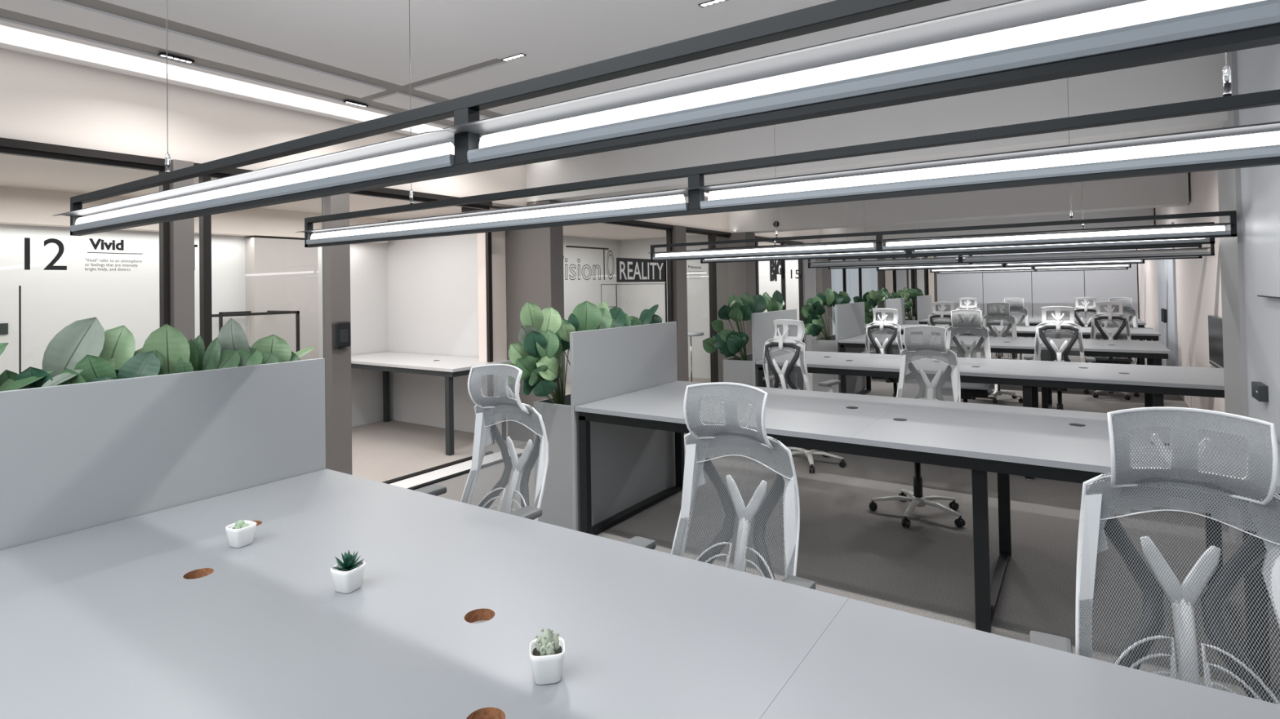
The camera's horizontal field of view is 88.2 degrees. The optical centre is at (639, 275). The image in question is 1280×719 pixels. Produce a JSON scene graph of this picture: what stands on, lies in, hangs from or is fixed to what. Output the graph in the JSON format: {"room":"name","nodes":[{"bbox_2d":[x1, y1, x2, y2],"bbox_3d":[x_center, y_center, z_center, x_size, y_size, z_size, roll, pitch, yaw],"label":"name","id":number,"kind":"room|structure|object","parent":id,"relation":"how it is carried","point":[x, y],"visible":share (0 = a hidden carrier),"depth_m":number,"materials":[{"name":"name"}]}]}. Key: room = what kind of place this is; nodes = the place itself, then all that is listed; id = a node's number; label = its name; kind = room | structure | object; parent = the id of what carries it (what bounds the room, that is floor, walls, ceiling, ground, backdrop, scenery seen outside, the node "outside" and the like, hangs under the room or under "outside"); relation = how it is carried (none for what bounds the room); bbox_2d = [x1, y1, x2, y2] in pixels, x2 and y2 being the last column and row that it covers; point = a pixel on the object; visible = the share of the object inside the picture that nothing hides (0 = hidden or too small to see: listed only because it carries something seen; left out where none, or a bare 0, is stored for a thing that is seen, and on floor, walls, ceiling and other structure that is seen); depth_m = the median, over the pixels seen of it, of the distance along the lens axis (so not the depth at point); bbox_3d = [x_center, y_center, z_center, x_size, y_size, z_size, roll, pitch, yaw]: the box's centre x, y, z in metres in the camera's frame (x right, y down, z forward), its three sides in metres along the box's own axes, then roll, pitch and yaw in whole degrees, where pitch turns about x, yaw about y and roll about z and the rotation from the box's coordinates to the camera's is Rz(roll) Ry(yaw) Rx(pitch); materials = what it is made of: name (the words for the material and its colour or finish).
{"room":"open-plan office","nodes":[
{"label":"open-plan office","id":0,"kind":"room"},
{"bbox_2d":[0,223,620,426],"bbox_3d":[-0.759,0.508,10.514,0.180,2.200,17.800,-2,-1,34],"label":"wall","id":1,"kind":"structure","parent":0,"point":[51,300],"depth_m":5.42,"materials":[{"name":"white paint"}]},
{"bbox_2d":[0,186,387,243],"bbox_3d":[-4.200,-0.496,5.120,0.180,0.250,5.000,-2,-1,34],"label":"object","id":2,"kind":"structure","parent":1,"relation":"attached to","point":[18,206],"depth_m":5.37,"materials":[{"name":"beige paint"}]},
{"bbox_2d":[244,237,319,359],"bbox_3d":[-3.392,0.619,6.283,0.170,1.930,0.600,-2,-1,34],"label":"wall panel","id":3,"kind":"object","parent":1,"relation":"attached to","point":[281,274],"depth_m":6.21,"materials":[{"name":"grey paint"}]},
{"bbox_2d":[0,153,785,245],"bbox_3d":[0.101,-0.647,9.941,2.300,0.060,17.800,-2,-1,34],"label":"ceiling","id":4,"kind":"structure","parent":0,"point":[15,171],"depth_m":4.72,"materials":[{"name":"beige paint"}]},
{"bbox_2d":[0,48,875,247],"bbox_3d":[0.373,-0.848,8.311,0.060,0.440,20.200,-2,-1,34],"label":"ceiling","id":5,"kind":"structure","parent":0,"point":[43,100],"depth_m":3.72,"materials":[{"name":"grey paint"}]},
{"bbox_2d":[0,137,169,373],"bbox_3d":[-3.257,0.435,2.792,0.080,2.180,2.199,-2,-1,34],"label":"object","id":6,"kind":"structure","parent":5,"relation":"in","point":[7,146],"depth_m":3.45,"materials":[{"name":"brown metal"}]},
{"bbox_2d":[193,162,252,352],"bbox_3d":[-2.356,0.442,4.131,0.080,2.180,0.819,-2,-1,34],"label":"window","id":7,"kind":"structure","parent":5,"relation":"in","point":[205,222],"depth_m":3.86,"materials":[{"name":"brown metal"}]},
{"bbox_2d":[349,187,494,484],"bbox_3d":[-1.709,0.450,5.351,0.370,2.180,1.643,-2,-1,34],"label":"window","id":8,"kind":"structure","parent":5,"relation":"in","point":[386,193],"depth_m":5.52,"materials":[{"name":"brown metal"}]},
{"bbox_2d":[563,220,673,322],"bbox_3d":[-0.255,0.456,7.252,0.080,2.180,2.350,-2,-1,34],"label":"window","id":9,"kind":"structure","parent":5,"relation":"in","point":[628,269],"depth_m":7.71,"materials":[{"name":"brown metal"}]},
{"bbox_2d":[685,226,731,382],"bbox_3d":[0.934,0.464,9.019,0.080,2.180,1.370,-2,-1,34],"label":"window","id":10,"kind":"structure","parent":5,"relation":"in","point":[712,234],"depth_m":9.11,"materials":[{"name":"brown metal"}]},
{"bbox_2d":[755,235,804,344],"bbox_3d":[2.230,0.473,10.943,0.080,2.180,2.590,-2,-1,34],"label":"window","id":11,"kind":"structure","parent":5,"relation":"in","point":[774,268],"depth_m":11.28,"materials":[{"name":"brown metal"}]},
{"bbox_2d":[386,208,508,434],"bbox_3d":[-2.018,0.470,6.853,1.820,2.200,0.080,-2,-1,34],"label":"wall","id":12,"kind":"structure","parent":0,"point":[433,290],"depth_m":6.90,"materials":[{"name":"white paint"}]},
{"bbox_2d":[0,0,1016,198],"bbox_3d":[3.031,-1.173,6.524,6.600,0.060,20.200,-2,-1,34],"label":"ceiling","id":13,"kind":"structure","parent":0,"point":[367,37],"depth_m":3.11,"materials":[{"name":"white paint"}]},
{"bbox_2d":[0,0,503,126],"bbox_3d":[1.310,-1.125,7.682,1.350,0.038,20.200,-2,-1,34],"label":"trim","id":14,"kind":"structure","parent":13,"relation":"attached to","point":[102,6],"depth_m":3.37,"materials":[{"name":"grey metal"}]},
{"bbox_2d":[0,25,708,194],"bbox_3d":[0.580,-1.114,8.173,0.270,0.020,20.200,-2,-1,34],"label":"ceiling light","id":15,"kind":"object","parent":13,"relation":"attached to","point":[5,31],"depth_m":3.63,"materials":[{"name":"white plastic"}]},
{"bbox_2d":[52,0,1279,235],"bbox_3d":[-0.498,-0.670,1.273,3.376,0.994,0.124,-2,-1,34],"label":"pendant lamp","id":16,"kind":"object","parent":13,"relation":"hanging from","point":[1018,42],"visible":1,"depth_m":0.84,"materials":[{"name":"black metal"}]},
{"bbox_2d":[295,0,1279,247],"bbox_3d":[-0.046,-0.663,1.927,3.396,1.002,0.124,-2,-1,34],"label":"pendant lamp","id":17,"kind":"object","parent":13,"relation":"hanging from","point":[1251,145],"visible":1,"depth_m":1.50,"materials":[{"name":"black metal"}]},
{"bbox_2d":[525,52,1227,202],"bbox_3d":[1.081,-0.938,4.915,4.910,0.395,0.365,-2,-1,34],"label":"beam","id":18,"kind":"structure","parent":13,"relation":"attached to","point":[1196,78],"depth_m":4.20,"materials":[{"name":"white paint"}]},
{"bbox_2d":[648,77,1237,261],"bbox_3d":[1.493,-0.653,4.193,3.418,1.002,0.124,-2,-1,34],"label":"pendant lamp","id":19,"kind":"object","parent":13,"relation":"hanging from","point":[1204,230],"visible":1,"depth_m":3.86,"materials":[{"name":"black metal"}]},
{"bbox_2d":[700,237,1214,263],"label":"pendant lamp","id":20,"kind":"object","parent":13,"relation":"hanging from","point":[1110,245],"depth_m":4.56,"materials":[{"name":"black metal"}]},
{"bbox_2d":[728,172,1188,233],"bbox_3d":[3.538,-0.902,8.321,5.180,0.440,0.350,-2,-1,34],"label":"beam","id":21,"kind":"structure","parent":13,"relation":"attached to","point":[1169,190],"depth_m":7.82,"materials":[{"name":"white paint"}]},
{"bbox_2d":[820,208,1154,243],"bbox_3d":[5.799,-0.887,11.681,5.180,0.440,0.350,-2,-1,34],"label":"beam","id":22,"kind":"structure","parent":13,"relation":"attached to","point":[1147,211],"depth_m":11.27,"materials":[{"name":"white paint"}]},
{"bbox_2d":[876,222,1144,271],"bbox_3d":[5.202,-0.625,9.641,3.426,1.008,0.124,-2,-1,34],"label":"pendant lamp","id":23,"kind":"object","parent":13,"relation":"hanging from","point":[1118,262],"visible":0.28,"depth_m":9.48,"materials":[{"name":"black metal"}]},
{"bbox_2d":[807,201,1214,267],"bbox_3d":[3.268,-0.637,6.362,3.421,1.024,0.124,-2,-1,34],"label":"pendant lamp","id":24,"kind":"object","parent":13,"relation":"hanging from","point":[1201,251],"visible":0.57,"depth_m":6.12,"materials":[{"name":"black metal"}]},
{"bbox_2d":[827,209,1202,269],"bbox_3d":[3.654,-0.633,6.934,3.421,1.028,0.124,-2,-1,34],"label":"pendant lamp","id":25,"kind":"object","parent":13,"relation":"hanging from","point":[1197,245],"visible":0.39,"depth_m":6.72,"materials":[{"name":"black metal"}]},
{"bbox_2d":[929,263,1131,272],"bbox_3d":[7.537,-0.611,13.011,3.416,1.008,0.124,-2,-1,34],"label":"pendant lamp","id":26,"kind":"object","parent":13,"relation":"hanging from","point":[1100,266],"visible":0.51,"depth_m":12.89,"materials":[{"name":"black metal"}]},
{"bbox_2d":[937,255,1128,274],"bbox_3d":[7.979,-0.597,13.678,3.406,1.030,0.124,-2,-1,34],"label":"pendant lamp","id":27,"kind":"object","parent":13,"relation":"hanging from","point":[1117,268],"visible":0.27,"depth_m":13.56,"materials":[{"name":"black metal"}]},
{"bbox_2d":[883,222,1214,240],"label":"pendant lamp","id":28,"kind":"object","parent":13,"relation":"hanging from","point":[1082,224],"depth_m":4.29,"materials":[{"name":"black metal"}]},
{"bbox_2d":[619,235,711,378],"bbox_3d":[0.524,0.485,10.495,1.970,2.200,0.100,-2,-1,34],"label":"wall","id":29,"kind":"structure","parent":0,"point":[636,298],"depth_m":10.28,"materials":[{"name":"white paint"}]},
{"bbox_2d":[758,258,817,338],"bbox_3d":[2.603,0.498,13.494,2.070,2.200,0.100,-2,-1,34],"label":"wall","id":30,"kind":"structure","parent":0,"point":[791,284],"depth_m":13.21,"materials":[{"name":"white paint"}]},
{"bbox_2d":[351,351,1279,701],"bbox_3d":[2.165,1.527,7.094,8.800,0.050,20.200,-2,-1,34],"label":"floor","id":31,"kind":"structure","parent":0,"point":[850,549],"depth_m":3.78,"materials":[{"name":"grey carpet"}]},
{"bbox_2d":[0,358,325,551],"bbox_3d":[-1.657,0.902,2.132,0.334,1.170,1.154,-2,-1,34],"label":"partition panel","id":32,"kind":"object","parent":31,"relation":"on","point":[74,457],"visible":0.4,"depth_m":2.04,"materials":[{"name":"grey laminate"}]},
{"bbox_2d":[0,342,54,391],"bbox_3d":[-1.863,0.486,1.828,0.339,0.641,0.144,-1,-1,-25],"label":"plant","id":33,"kind":"object","parent":32,"relation":"on","point":[16,384],"visible":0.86,"depth_m":1.91,"materials":[{"name":"green plant"}]},
{"bbox_2d":[0,317,104,390],"bbox_3d":[-1.770,0.469,1.957,0.181,0.678,0.307,-2,-1,34],"label":"plant","id":34,"kind":"object","parent":32,"relation":"on","point":[79,339],"visible":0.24,"depth_m":2.03,"materials":[{"name":"green plant"}]},
{"bbox_2d":[57,325,160,385],"bbox_3d":[-1.680,0.485,2.101,0.252,0.648,0.237,0,-1,-36],"label":"plant","id":35,"kind":"object","parent":32,"relation":"on","point":[117,353],"visible":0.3,"depth_m":2.12,"materials":[{"name":"green plant"}]},
{"bbox_2d":[115,324,190,378],"bbox_3d":[-1.619,0.486,2.220,0.169,0.646,0.327,-2,-1,34],"label":"plant","id":36,"kind":"object","parent":32,"relation":"on","point":[167,342],"visible":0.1,"depth_m":2.22,"materials":[{"name":"green plant"}]},
{"bbox_2d":[174,334,239,373],"bbox_3d":[-1.518,0.508,2.328,0.164,0.601,0.255,-2,-1,41],"label":"plant","id":37,"kind":"object","parent":32,"relation":"on","point":[213,358],"visible":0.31,"depth_m":2.31,"materials":[{"name":"green plant"}]},
{"bbox_2d":[217,318,278,366],"bbox_3d":[-1.474,0.482,2.412,0.298,0.656,0.188,-1,-1,-24],"label":"plant","id":38,"kind":"object","parent":32,"relation":"on","point":[231,336],"visible":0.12,"depth_m":2.38,"materials":[{"name":"green plant"}]},
{"bbox_2d":[250,334,315,362],"bbox_3d":[-1.453,0.519,2.563,0.327,0.588,0.227,-1,-1,-15],"label":"plant","id":39,"kind":"object","parent":32,"relation":"on","point":[273,344],"visible":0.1,"depth_m":2.51,"materials":[{"name":"green plant"}]},
{"bbox_2d":[168,159,195,341],"bbox_3d":[-2.597,0.439,3.737,0.100,2.180,0.103,-2,-1,34],"label":"column","id":40,"kind":"structure","parent":31,"relation":"on","point":[182,309],"depth_m":3.71,"materials":[{"name":"grey paint"}]},
{"bbox_2d":[212,310,299,351],"bbox_3d":[-3.340,0.946,5.818,0.602,1.261,1.132,-2,-1,34],"label":"table","id":41,"kind":"object","parent":31,"relation":"on","point":[221,314],"visible":0.29,"depth_m":5.80,"materials":[{"name":"brown metal"}]},
{"bbox_2d":[321,192,352,475],"bbox_3d":[-2.075,0.443,4.522,0.110,2.180,0.140,-2,-1,34],"label":"column","id":42,"kind":"structure","parent":31,"relation":"on","point":[335,259],"depth_m":4.48,"materials":[{"name":"grey paint"}]},
{"bbox_2d":[331,321,351,349],"bbox_3d":[-2.016,0.402,4.460,0.058,0.182,0.110,-2,-1,34],"label":"switch panel","id":43,"kind":"object","parent":42,"relation":"attached to","point":[340,331],"visible":1,"depth_m":4.43,"materials":[{"name":"black plastic"}]},
{"bbox_2d":[351,351,511,455],"bbox_3d":[-2.178,1.190,6.451,1.930,0.752,0.740,-2,-1,34],"label":"meeting table","id":44,"kind":"object","parent":31,"relation":"on","point":[449,367],"visible":0.73,"depth_m":6.12,"materials":[{"name":"grey laminate"}]},
{"bbox_2d":[389,448,524,488],"bbox_3d":[-1.585,1.527,5.008,0.210,0.012,1.950,-2,-1,34],"label":"trim","id":45,"kind":"structure","parent":31,"relation":"on","point":[431,476],"depth_m":5.09,"materials":[{"name":"white paint"}]},
{"bbox_2d":[406,450,532,490],"bbox_3d":[-1.481,1.523,4.938,0.040,0.014,1.950,-2,-1,34],"label":"trim","id":46,"kind":"structure","parent":31,"relation":"on","point":[431,482],"depth_m":4.97,"materials":[{"name":"black"}]},
{"bbox_2d":[415,364,548,520],"bbox_3d":[-0.647,0.903,2.288,0.566,1.138,0.673,-2,-1,34],"label":"office chair","id":47,"kind":"object","parent":31,"relation":"on","point":[488,407],"visible":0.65,"depth_m":2.52,"materials":[{"name":"white plastic"}]},
{"bbox_2d":[477,208,508,442],"bbox_3d":[-1.395,0.460,6.249,0.188,2.180,0.184,-2,-1,34],"label":"column","id":48,"kind":"structure","parent":31,"relation":"on","point":[498,258],"depth_m":6.20,"materials":[{"name":"beige paint"}]},
{"bbox_2d":[505,200,565,442],"bbox_3d":[-0.981,0.431,6.192,0.560,2.220,0.180,-2,-1,34],"label":"column","id":49,"kind":"structure","parent":31,"relation":"on","point":[534,256],"depth_m":6.10,"materials":[{"name":"grey paint"}]},
{"bbox_2d":[533,321,677,531],"bbox_3d":[-0.180,0.912,4.306,0.312,1.170,1.150,-2,-1,34],"label":"partition panel","id":50,"kind":"object","parent":31,"relation":"on","point":[630,466],"visible":0.6,"depth_m":4.03,"materials":[{"name":"grey laminate"}]},
{"bbox_2d":[496,301,577,404],"bbox_3d":[-0.539,0.483,3.899,0.586,0.673,0.236,0,-1,-40],"label":"plant","id":51,"kind":"object","parent":50,"relation":"on","point":[536,353],"visible":0.85,"depth_m":3.81,"materials":[{"name":"green plant"}]},
{"bbox_2d":[559,301,612,364],"bbox_3d":[-0.390,0.488,4.098,0.398,0.662,0.257,0,-1,-43],"label":"plant","id":52,"kind":"object","parent":50,"relation":"on","point":[586,316],"visible":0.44,"depth_m":4.08,"materials":[{"name":"green plant"}]},
{"bbox_2d":[597,300,631,328],"bbox_3d":[-0.219,0.489,4.343,0.255,0.662,0.356,-2,-1,34],"label":"plant","id":53,"kind":"object","parent":50,"relation":"on","point":[620,319],"visible":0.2,"depth_m":4.33,"materials":[{"name":"green plant"}]},
{"bbox_2d":[630,304,662,325],"bbox_3d":[-0.017,0.515,4.658,0.221,0.614,0.427,-2,-1,34],"label":"plant","id":54,"kind":"object","parent":50,"relation":"on","point":[646,316],"visible":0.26,"depth_m":4.64,"materials":[{"name":"green plant"}]},
{"bbox_2d":[0,468,1279,718],"bbox_3d":[-0.265,1.073,1.194,3.002,0.750,1.154,-2,-1,34],"label":"desk","id":55,"kind":"object","parent":31,"relation":"on","point":[155,615],"visible":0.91,"depth_m":1.28,"materials":[{"name":"grey laminate"}]},
{"bbox_2d":[225,520,256,548],"bbox_3d":[-1.070,0.688,1.772,0.061,0.067,0.061,-1,-1,25],"label":"potted succulent","id":56,"kind":"object","parent":55,"relation":"on","point":[240,534],"visible":1,"depth_m":1.75,"materials":[{"name":"white ceramic"}]},
{"bbox_2d":[329,550,365,594],"bbox_3d":[-0.662,0.669,1.497,0.070,0.082,0.061,-1,-1,22],"label":"potted succulent","id":57,"kind":"object","parent":55,"relation":"on","point":[347,575],"visible":1,"depth_m":1.48,"materials":[{"name":"white ceramic"}]},
{"bbox_2d":[529,628,564,684],"bbox_3d":[-0.161,0.654,1.144,0.061,0.083,0.061,-1,-1,-9],"label":"potted succulent","id":58,"kind":"object","parent":55,"relation":"on","point":[547,652],"visible":1,"depth_m":1.12,"materials":[{"name":"white ceramic"}]},
{"bbox_2d":[671,225,688,381],"bbox_3d":[0.485,0.461,8.333,0.120,2.180,0.250,-2,-1,34],"label":"column","id":59,"kind":"structure","parent":31,"relation":"on","point":[678,233],"depth_m":8.27,"materials":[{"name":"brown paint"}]},
{"bbox_2d":[624,382,815,590],"bbox_3d":[0.133,0.880,1.715,0.566,1.138,0.673,-2,-1,36],"label":"office chair","id":60,"kind":"object","parent":31,"relation":"on","point":[735,433],"visible":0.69,"depth_m":1.94,"materials":[{"name":"white plastic"}]},
{"bbox_2d":[715,231,755,382],"bbox_3d":[1.412,0.469,9.683,0.490,2.175,0.325,-2,-1,34],"label":"column","id":61,"kind":"structure","parent":31,"relation":"on","point":[737,278],"depth_m":9.55,"materials":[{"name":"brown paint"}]},
{"bbox_2d":[723,309,797,389],"bbox_3d":[1.174,0.921,6.318,0.312,1.170,1.040,-2,-1,34],"label":"planter","id":62,"kind":"object","parent":31,"relation":"on","point":[735,371],"visible":0.42,"depth_m":5.93,"materials":[{"name":"grey laminate"}]},
{"bbox_2d":[702,293,752,360],"bbox_3d":[0.837,0.497,5.926,0.453,0.664,0.328,-1,-1,-27],"label":"plant","id":63,"kind":"object","parent":62,"relation":"on","point":[730,343],"visible":0.94,"depth_m":5.92,"materials":[{"name":"green plant"}]},
{"bbox_2d":[742,292,768,324],"bbox_3d":[1.102,0.492,6.304,0.235,0.673,0.452,-1,-1,16],"label":"plant","id":64,"kind":"object","parent":62,"relation":"on","point":[757,303],"visible":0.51,"depth_m":6.15,"materials":[{"name":"green plant"}]},
{"bbox_2d":[762,289,784,311],"bbox_3d":[1.340,0.485,6.580,0.194,0.687,0.395,-2,-1,34],"label":"plant","id":65,"kind":"object","parent":62,"relation":"on","point":[776,302],"visible":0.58,"depth_m":6.54,"materials":[{"name":"green plant"}]},
{"bbox_2d":[762,319,846,473],"bbox_3d":[1.289,0.908,5.198,0.566,1.155,0.673,-2,-1,44],"label":"office chair","id":66,"kind":"object","parent":31,"relation":"on","point":[782,342],"visible":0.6,"depth_m":4.99,"materials":[{"name":"white plastic"}]},
{"bbox_2d":[802,242,816,351],"bbox_3d":[3.109,0.479,12.232,0.120,2.180,0.530,-2,-1,34],"label":"column","id":67,"kind":"structure","parent":31,"relation":"on","point":[808,273],"depth_m":12.08,"materials":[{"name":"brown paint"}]},
{"bbox_2d":[816,258,832,338],"bbox_3d":[3.634,0.487,13.011,0.120,2.170,0.550,-2,-1,34],"label":"column","id":68,"kind":"structure","parent":31,"relation":"on","point":[824,282],"depth_m":12.86,"materials":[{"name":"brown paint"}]},
{"bbox_2d":[811,302,866,394],"bbox_3d":[2.520,0.931,8.317,0.312,1.170,1.180,-2,-1,34],"label":"planter","id":69,"kind":"object","parent":31,"relation":"on","point":[850,318],"visible":0.55,"depth_m":8.02,"materials":[{"name":"grey laminate"}]},
{"bbox_2d":[800,288,834,340],"bbox_3d":[2.142,0.492,7.939,0.476,0.694,0.269,0,-1,-43],"label":"plant","id":70,"kind":"object","parent":69,"relation":"on","point":[812,313],"visible":0.93,"depth_m":7.91,"materials":[{"name":"green plant"}]},
{"bbox_2d":[861,308,911,397],"bbox_3d":[2.682,0.913,7.000,0.566,1.155,0.673,-2,-1,40],"label":"office chair","id":71,"kind":"object","parent":31,"relation":"on","point":[882,323],"visible":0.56,"depth_m":6.79,"materials":[{"name":"white plastic"}]},
{"bbox_2d":[884,297,905,324],"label":"planter","id":72,"kind":"object","parent":31,"relation":"on","point":[898,304],"depth_m":10.29,"materials":[{"name":"grey laminate"}]},
{"bbox_2d":[853,289,883,325],"bbox_3d":[3.430,0.531,9.871,0.414,0.635,0.421,-2,-1,34],"label":"plant","id":73,"kind":"object","parent":72,"relation":"on","point":[869,297],"visible":0.58,"depth_m":9.79,"materials":[{"name":"green plant"}]},
{"bbox_2d":[869,325,965,528],"bbox_3d":[1.726,0.891,4.091,0.566,1.138,0.673,-2,-1,37],"label":"office chair","id":74,"kind":"object","parent":31,"relation":"on","point":[916,499],"visible":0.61,"depth_m":4.28,"materials":[{"name":"white plastic"}]},
{"bbox_2d":[904,294,932,334],"bbox_3d":[5.083,0.948,12.124,0.312,1.170,1.200,-2,-1,34],"label":"planter","id":75,"kind":"object","parent":31,"relation":"on","point":[923,302],"visible":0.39,"depth_m":11.86,"materials":[{"name":"grey laminate"}]},
{"bbox_2d":[895,287,912,319],"bbox_3d":[4.693,0.528,11.765,0.335,0.658,0.476,-2,-1,34],"label":"plant","id":76,"kind":"object","parent":75,"relation":"on","point":[905,293],"visible":0.59,"depth_m":11.66,"materials":[{"name":"green plant"}]},
{"bbox_2d":[574,380,1279,690],"bbox_3d":[1.220,1.082,3.363,3.042,0.752,1.150,-2,-1,34],"label":"desk","id":77,"kind":"object","parent":31,"relation":"on","point":[1051,444],"visible":0.53,"depth_m":3.02,"materials":[{"name":"grey laminate"}]},
{"bbox_2d":[927,301,966,382],"bbox_3d":[4.162,0.919,8.959,0.566,1.155,0.673,-2,-1,34],"label":"office chair","id":78,"kind":"object","parent":31,"relation":"on","point":[942,313],"visible":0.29,"depth_m":8.74,"materials":[{"name":"white plastic"}]},
{"bbox_2d":[934,309,997,402],"bbox_3d":[2.960,0.892,6.008,0.566,1.155,0.673,-2,-1,32],"label":"office chair","id":79,"kind":"object","parent":31,"relation":"on","point":[968,390],"visible":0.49,"depth_m":6.21,"materials":[{"name":"white plastic"}]},
{"bbox_2d":[955,297,981,357],"bbox_3d":[5.436,0.928,10.850,0.566,1.155,0.673,-2,-1,34],"label":"office chair","id":80,"kind":"object","parent":31,"relation":"on","point":[967,306],"visible":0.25,"depth_m":10.63,"materials":[{"name":"white plastic"}]},
{"bbox_2d":[755,351,1224,480],"bbox_3d":[2.669,1.088,5.311,3.272,0.752,1.040,-2,-1,34],"label":"desk","id":81,"kind":"object","parent":31,"relation":"on","point":[1153,381],"visible":0.73,"depth_m":4.84,"materials":[{"name":"grey laminate"}]},
{"bbox_2d":[972,302,1022,403],"bbox_3d":[4.280,0.900,7.916,0.566,1.155,0.673,-2,-1,34],"label":"office chair","id":82,"kind":"object","parent":31,"relation":"on","point":[998,315],"visible":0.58,"depth_m":8.12,"materials":[{"name":"white plastic"}]},
{"bbox_2d":[838,333,1171,408],"bbox_3d":[3.924,1.100,7.371,3.052,0.752,1.180,-2,-1,34],"label":"desk","id":83,"kind":"object","parent":31,"relation":"on","point":[1149,350],"visible":0.62,"depth_m":6.81,"materials":[{"name":"grey laminate"}]},
{"bbox_2d":[1000,297,1033,359],"bbox_3d":[5.573,0.910,9.855,0.566,1.155,0.673,-2,-1,34],"label":"office chair","id":84,"kind":"object","parent":31,"relation":"on","point":[1015,309],"visible":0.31,"depth_m":10.06,"materials":[{"name":"white plastic"}]},
{"bbox_2d":[888,324,1160,388],"bbox_3d":[5.255,1.109,9.259,3.152,0.750,1.200,-2,-1,34],"label":"desk","id":85,"kind":"object","parent":31,"relation":"on","point":[1136,333],"visible":0.22,"depth_m":8.63,"materials":[{"name":"grey laminate"}]},
{"bbox_2d":[919,317,1146,364],"bbox_3d":[6.528,1.118,11.151,3.152,0.750,1.200,-2,-1,34],"label":"desk","id":86,"kind":"object","parent":31,"relation":"on","point":[1033,322],"visible":0.15,"depth_m":10.75,"materials":[{"name":"grey laminate"}]},
{"bbox_2d":[1023,306,1095,409],"bbox_3d":[3.969,0.867,6.256,0.566,1.178,0.673,-2,-1,32],"label":"office chair","id":87,"kind":"object","parent":31,"relation":"on","point":[1059,324],"visible":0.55,"depth_m":6.03,"materials":[{"name":"white plastic"}]},
{"bbox_2d":[1066,297,1102,362],"bbox_3d":[6.742,0.891,9.971,0.566,1.155,0.673,-2,-1,34],"label":"office chair","id":88,"kind":"object","parent":31,"relation":"on","point":[1086,307],"visible":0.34,"depth_m":9.74,"materials":[{"name":"white plastic"}]},
{"bbox_2d":[1082,301,1139,399],"bbox_3d":[5.659,0.877,7.951,0.566,1.155,0.673,-2,-1,34],"label":"office chair","id":89,"kind":"object","parent":31,"relation":"on","point":[1100,317],"visible":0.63,"depth_m":7.74,"materials":[{"name":"white plastic"}]},
{"bbox_2d":[1099,297,1145,340],"bbox_3d":[6.660,0.879,9.123,0.566,1.155,0.673,-2,-1,34],"label":"office chair","id":90,"kind":"object","parent":31,"relation":"on","point":[1128,308],"visible":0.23,"depth_m":9.30,"materials":[{"name":"white plastic"}]},
{"bbox_2d":[1028,406,1279,704],"bbox_3d":[0.998,0.847,1.133,0.566,1.155,0.673,-2,-1,30],"label":"office chair","id":91,"kind":"object","parent":31,"relation":"on","point":[1181,482],"visible":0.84,"depth_m":1.37,"materials":[{"name":"white plastic"}]},
{"bbox_2d":[877,242,1139,335],"bbox_3d":[8.238,0.217,15.097,5.400,2.620,0.150,-2,-1,34],"label":"wall","id":92,"kind":"structure","parent":0,"point":[881,274],"depth_m":16.05,"materials":[{"name":"grey paint"}]},
{"bbox_2d":[936,254,983,336],"bbox_3d":[7.492,0.371,15.478,0.970,2.250,0.050,-2,-1,34],"label":"wall panel","id":93,"kind":"object","parent":92,"relation":"attached to","point":[951,287],"depth_m":15.46,"materials":[{"name":"grey paint"}]},
{"bbox_2d":[982,253,1032,337],"bbox_3d":[8.300,0.348,14.934,0.960,2.250,0.050,-2,-1,34],"label":"wall panel","id":94,"kind":"object","parent":92,"relation":"attached to","point":[997,286],"depth_m":14.90,"materials":[{"name":"grey paint"}]},
{"bbox_2d":[1031,251,1084,338],"bbox_3d":[9.105,0.326,14.393,0.960,2.250,0.050,-2,-1,34],"label":"wall panel","id":95,"kind":"object","parent":92,"relation":"attached to","point":[1049,288],"depth_m":14.39,"materials":[{"name":"grey paint"}]},
{"bbox_2d":[1084,248,1138,340],"bbox_3d":[9.885,0.304,13.868,0.900,2.250,0.050,-2,-1,34],"label":"wall panel","id":96,"kind":"object","parent":92,"relation":"attached to","point":[1102,285],"depth_m":13.83,"materials":[{"name":"grey paint"}]},
{"bbox_2d":[1137,169,1225,412],"bbox_3d":[6.999,0.133,8.584,0.180,2.620,12.340,-2,-1,34],"label":"wall","id":97,"kind":"structure","parent":0,"point":[1197,281],"depth_m":6.68,"materials":[{"name":"white paint"}]},
{"bbox_2d":[1156,222,1178,366],"bbox_3d":[7.083,0.397,8.912,0.060,2.100,2.100,-2,-1,34],"label":"door","id":98,"kind":"structure","parent":97,"relation":"in","point":[1166,285],"depth_m":8.61,"materials":[{"name":"grey"}]},
{"bbox_2d":[1208,315,1223,368],"bbox_3d":[4.748,0.550,5.420,0.037,0.420,0.800,-2,-1,34],"label":"wall screen","id":99,"kind":"object","parent":97,"relation":"attached to","point":[1215,323],"visible":0.52,"depth_m":5.45,"materials":[{"name":"black"}]},
{"bbox_2d":[1217,44,1279,548],"bbox_3d":[1.741,0.101,1.033,0.470,2.620,6.060,-2,-1,34],"label":"wall","id":100,"kind":"structure","parent":0,"point":[1262,314],"depth_m":3.23,"materials":[{"name":"grey paint"}]},
{"bbox_2d":[1251,381,1268,402],"bbox_3d":[2.754,0.514,2.936,0.034,0.070,0.150,-2,-1,34],"label":"wall socket","id":101,"kind":"object","parent":100,"relation":"attached to","point":[1260,391],"visible":1,"depth_m":2.88,"materials":[{"name":"grey plastic"}]},
{"bbox_2d":[1248,44,1279,298],"bbox_3d":[1.991,-0.390,1.844,0.033,0.950,2.480,-2,-1,34],"label":"wall panel","id":102,"kind":"object","parent":100,"relation":"attached to","point":[1265,180],"visible":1,"depth_m":2.65,"materials":[{"name":"grey paint"}]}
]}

